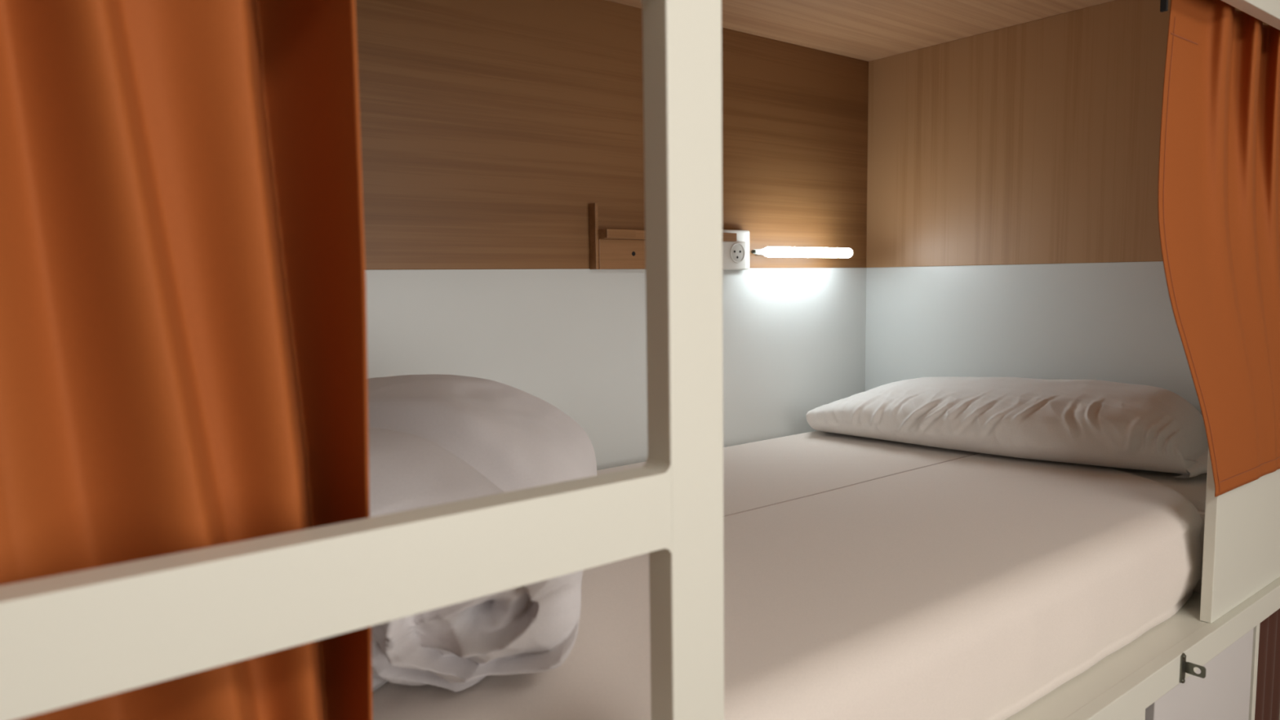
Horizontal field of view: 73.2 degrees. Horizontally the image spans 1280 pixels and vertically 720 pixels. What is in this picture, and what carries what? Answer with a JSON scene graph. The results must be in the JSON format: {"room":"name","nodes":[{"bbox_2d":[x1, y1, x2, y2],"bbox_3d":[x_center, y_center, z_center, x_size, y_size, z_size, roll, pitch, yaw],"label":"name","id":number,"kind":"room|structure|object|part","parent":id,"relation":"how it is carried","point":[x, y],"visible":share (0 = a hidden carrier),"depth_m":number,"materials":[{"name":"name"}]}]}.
{"room":"dormitory","nodes":[
{"label":"dormitory","id":0,"kind":"room"},
{"bbox_3d":[0.923,1.574,0.703,4.700,0.050,3.250,-5,7,-38],"label":"floor","id":1,"kind":"structure","parent":0,"visible":0},
{"bbox_2d":[355,0,1279,719],"bbox_3d":[0.192,0.371,1.364,2.670,2.240,0.988,-5,7,-38],"label":"bunk bed","id":2,"kind":"object","parent":1,"relation":"on","point":[988,170],"visible":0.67,"depth_m":1.75,"materials":[{"name":"brown wood"}]},
{"bbox_2d":[0,0,372,719],"bbox_3d":[-0.308,-0.069,0.390,0.344,0.697,0.097,-5,7,-38],"label":"curtain","id":3,"kind":"object","parent":2,"relation":"hanging from","point":[184,344],"visible":0.8,"depth_m":0.42,"materials":[{"name":"orange fabric"}]},
{"bbox_2d":[0,0,724,719],"bbox_3d":[-0.137,0.653,0.499,0.494,1.850,0.025,-5,7,-38],"label":"ladder","id":4,"kind":"object","parent":2,"relation":"attached to","point":[68,639],"visible":1,"depth_m":0.51,"materials":[{"name":"white paint"}]},
{"bbox_3d":[-0.216,-0.429,1.594,2.021,0.520,0.018,-5,7,-38],"label":"panel","id":5,"kind":"part","parent":2,"relation":"part of","materials":[{"name":"brown wood"}]},
{"bbox_3d":[-0.208,0.104,1.643,2.021,0.551,0.019,-5,7,-38],"label":"panel","id":6,"kind":"part","parent":2,"relation":"part of","materials":[{"name":"white laminate"}]},
{"bbox_2d":[588,203,736,269],"bbox_3d":[0.058,-0.253,1.780,0.363,0.128,0.050,-5,7,-38],"label":"wall shelf","id":7,"kind":"object","parent":2,"relation":"attached to","point":[609,249],"visible":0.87,"depth_m":1.69,"materials":[{"name":"brown wood"}]},
{"bbox_3d":[-0.090,-0.241,1.682,0.007,0.128,0.022,-5,7,-38],"label":"panel","id":8,"kind":"part","parent":7,"relation":"part of","materials":[{"name":"brown wood"}]},
{"bbox_3d":[0.046,-0.219,1.790,0.336,0.058,0.024,-5,7,-38],"label":"panel","id":9,"kind":"part","parent":7,"relation":"part of","materials":[{"name":"brown wood"}]},
{"bbox_2d":[722,229,749,270],"bbox_3d":[0.203,-0.244,1.904,0.115,0.088,0.035,-5,7,-38],"label":"power socket","id":10,"kind":"object","parent":2,"relation":"attached to","point":[735,255],"visible":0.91,"depth_m":1.90,"materials":[{"name":"white plastic"}]},
{"bbox_3d":[0.201,-0.230,1.894,0.078,0.061,0.014,-5,7,-38],"label":"plate","id":11,"kind":"part","parent":10,"relation":"part of","materials":[{"name":"white plastic"}]},
{"bbox_2d":[372,430,1207,719],"bbox_3d":[0.083,0.327,1.298,2.007,0.163,0.902,-5,7,-38],"label":"mattress","id":12,"kind":"object","parent":2,"relation":"on","point":[865,578],"visible":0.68,"depth_m":1.08,"materials":[{"name":"beige fabric"}]},
{"bbox_2d":[367,373,596,692],"bbox_3d":[-0.246,0.158,0.947,0.384,0.247,0.535,-1,5,0],"label":"duvet","id":13,"kind":"object","parent":12,"relation":"on","point":[433,439],"visible":0.39,"depth_m":0.77,"materials":[{"name":"white fabric"}]},
{"bbox_2d":[806,376,1208,478],"bbox_3d":[0.737,0.110,1.814,0.339,0.155,0.805,-5,7,-41],"label":"pillow","id":14,"kind":"object","parent":12,"relation":"on","point":[1090,422],"visible":0.99,"depth_m":1.66,"materials":[{"name":"white fabric"}]},
{"bbox_2d":[751,246,853,257],"bbox_3d":[0.364,-0.250,2.008,0.340,0.024,0.073,-5,7,-38],"label":"wall lamp","id":15,"kind":"object","parent":2,"relation":"attached to","point":[769,251],"visible":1,"depth_m":1.98,"materials":[{"name":"white plastic"}]},
{"bbox_3d":[0.076,-0.666,1.195,2.057,0.018,0.972,-5,7,-38],"label":"panel","id":16,"kind":"part","parent":2,"relation":"part of","materials":[{"name":"brown wood"}]},
{"bbox_3d":[0.880,0.606,1.966,0.019,1.640,0.928,-5,7,-38],"label":"head panel","id":17,"kind":"part","parent":2,"relation":"part of","materials":[{"name":"white laminate"}]},
{"bbox_3d":[0.867,-0.469,1.865,0.018,0.520,0.928,-5,7,-38],"label":"head panel","id":18,"kind":"part","parent":2,"relation":"part of","materials":[{"name":"brown wood"}]},
{"bbox_3d":[0.055,1.034,0.712,1.562,1.047,0.018,-5,7,-38],"label":"panel","id":19,"kind":"part","parent":2,"relation":"part of","materials":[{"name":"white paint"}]},
{"bbox_2d":[1179,653,1205,683],"bbox_3d":[0.766,0.431,1.194,0.015,0.044,0.027,-5,7,-38],"label":"hasp staple","id":20,"kind":"object","parent":2,"relation":"attached to","point":[1185,667],"visible":1,"depth_m":1.20,"materials":[{"name":"metal"}]},
{"bbox_3d":[0.758,0.430,1.203,0.014,0.044,0.002,-5,7,-38],"label":"plate","id":21,"kind":"part","parent":20,"relation":"part of","materials":[{"name":"metal"}]},
{"bbox_3d":[0.852,0.940,1.339,0.386,0.996,0.016,-5,7,-38],"label":"door panel","id":22,"kind":"part","parent":2,"relation":"part of","materials":[{"name":"white laminate"}]},
{"bbox_2d":[1157,0,1279,497],"bbox_3d":[0.925,-0.166,1.314,0.699,0.710,0.049,-5,7,-38],"label":"curtain","id":23,"kind":"object","parent":2,"relation":"hanging from","point":[1219,185],"visible":1,"depth_m":1.25,"materials":[{"name":"orange fabric"}]},
{"bbox_2d":[1254,608,1279,719],"bbox_3d":[1.097,0.917,1.540,0.191,0.977,0.010,-5,7,-38],"label":"curtain","id":24,"kind":"object","parent":2,"relation":"hanging from","point":[1268,683],"visible":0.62,"depth_m":1.51,"materials":[{"name":"brown fabric"}]}
]}

